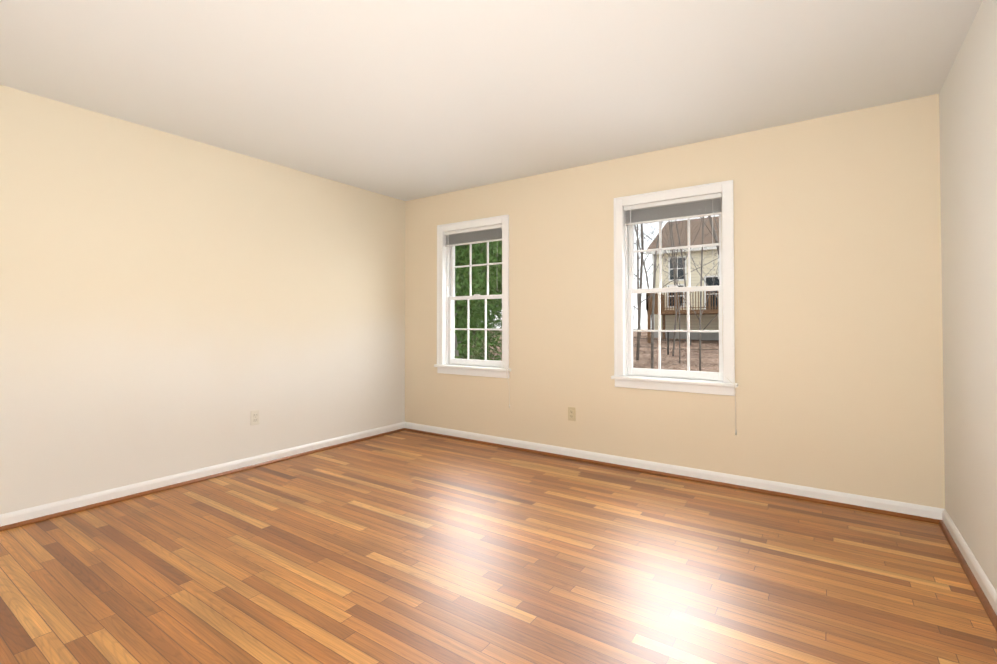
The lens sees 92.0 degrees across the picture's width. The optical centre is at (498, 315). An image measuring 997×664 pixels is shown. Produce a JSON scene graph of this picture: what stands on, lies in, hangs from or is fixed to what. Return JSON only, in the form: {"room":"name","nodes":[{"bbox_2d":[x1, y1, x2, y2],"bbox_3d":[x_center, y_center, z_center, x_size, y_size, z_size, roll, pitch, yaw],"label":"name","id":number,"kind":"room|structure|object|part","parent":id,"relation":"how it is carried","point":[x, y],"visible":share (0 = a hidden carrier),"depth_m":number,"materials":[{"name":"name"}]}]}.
{"room":"empty room","nodes":[
{"label":"empty room","id":0,"kind":"room"},
{"bbox_2d":[0,85,404,514],"bbox_3d":[-2.300,-0.040,3.409,0.160,2.440,4.350,-1,-1,35],"label":"wall","id":1,"kind":"structure","parent":0,"point":[171,304],"depth_m":3.32,"materials":[{"name":"paint"}]},
{"bbox_2d":[0,422,404,530],"bbox_3d":[-2.220,1.138,3.336,0.033,0.082,4.350,-1,-1,35],"label":"baseboard","id":2,"kind":"structure","parent":1,"relation":"attached to","point":[19,518],"depth_m":3.30,"materials":[{"name":"white wood"}]},
{"bbox_2d":[251,410,258,425],"bbox_3d":[-1.919,0.801,3.799,0.009,0.115,0.070,-1,-1,35],"label":"outlet","id":3,"kind":"object","parent":1,"relation":"attached to","point":[254,417],"visible":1,"depth_m":3.80,"materials":[{"name":"white plastic"}]},
{"bbox_2d":[0,0,982,200],"bbox_3d":[-0.475,-1.340,2.174,4.590,0.120,4.670,-1,-1,35],"label":"ceiling","id":4,"kind":"structure","parent":0,"point":[405,100],"depth_m":2.51,"materials":[{"name":"paint"}]},
{"bbox_2d":[0,430,996,663],"bbox_3d":[-0.475,1.219,2.133,4.590,0.120,4.670,-1,-1,35],"label":"floor","id":5,"kind":"structure","parent":0,"point":[405,547],"depth_m":2.17,"materials":[{"name":"brown wood"}]},
{"bbox_2d":[405,94,944,508],"bbox_3d":[0.804,-0.031,4.010,4.590,2.440,0.160,-1,-1,35],"label":"wall","id":6,"kind":"structure","parent":0,"point":[838,334],"depth_m":3.23,"materials":[{"name":"paint"}]},
{"bbox_2d":[434,215,510,378],"bbox_3d":[-0.209,-0.174,4.710,0.900,1.495,0.260,-1,-1,35],"label":"window","id":7,"kind":"structure","parent":6,"relation":"in","point":[442,365],"depth_m":4.75,"materials":[{"name":"white wood"}]},
{"bbox_3d":[-0.201,-0.182,4.723,0.712,1.331,0.070,-1,-1,35],"label":"left window sash","id":8,"kind":"part","parent":7,"relation":"part of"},
{"bbox_2d":[445,224,509,407],"bbox_3d":[-0.227,-0.005,4.607,0.794,1.689,0.093,-1,-1,35],"label":"window blind","id":9,"kind":"object","parent":7,"relation":"attached to","point":[466,236],"visible":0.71,"depth_m":4.66,"materials":[{"name":"grey plastic"}]},
{"bbox_2d":[568,407,575,420],"bbox_3d":[0.612,0.818,4.026,0.070,0.115,0.009,-1,-1,35],"label":"outlet","id":10,"kind":"object","parent":6,"relation":"attached to","point":[571,413],"visible":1,"depth_m":4.02,"materials":[{"name":"beige plastic"}]},
{"bbox_2d":[405,422,943,523],"bbox_3d":[0.749,1.147,3.912,4.270,0.082,0.033,-1,-1,35],"label":"baseboard","id":11,"kind":"structure","parent":6,"relation":"attached to","point":[923,513],"depth_m":3.39,"materials":[{"name":"white wood"}]},
{"bbox_2d":[611,180,737,395],"bbox_3d":[1.327,-0.191,3.652,0.900,1.495,0.260,-1,-1,35],"label":"window","id":12,"kind":"structure","parent":6,"relation":"in","point":[624,379],"depth_m":3.61,"materials":[{"name":"white wood"}]},
{"bbox_3d":[1.335,-0.199,3.665,0.712,1.331,0.070,-1,-1,35],"label":"right window sash","id":13,"kind":"part","parent":12,"relation":"part of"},
{"bbox_2d":[624,193,736,434],"bbox_3d":[1.309,-0.022,3.549,0.794,1.689,0.093,-1,-1,35],"label":"window blind","id":14,"kind":"object","parent":12,"relation":"attached to","point":[692,206],"visible":0.94,"depth_m":3.58,"materials":[{"name":"grey plastic"}]},
{"bbox_2d":[939,0,996,591],"bbox_3d":[1.349,-0.081,0.897,0.160,2.440,4.350,-1,-1,35],"label":"wall","id":15,"kind":"structure","parent":0,"point":[968,134],"depth_m":2.15,"materials":[{"name":"paint"}]},
{"bbox_2d":[939,509,996,630],"bbox_3d":[1.269,1.099,0.933,0.033,0.082,4.350,-1,-1,35],"label":"baseboard","id":16,"kind":"structure","parent":15,"relation":"attached to","point":[983,587],"depth_m":2.13,"materials":[{"name":"white wood"}]},
{"label":"outside","id":17,"kind":"structure","parent":0,"visible":0},
{"bbox_2d":[455,210,718,371],"bbox_3d":[9.955,-11.964,34.476,75.000,29.096,59.600,-1,-1,35],"label":"scenery","id":18,"kind":"structure","parent":17,"point":[701,259],"depth_m":20.25,"materials":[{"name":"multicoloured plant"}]}
]}

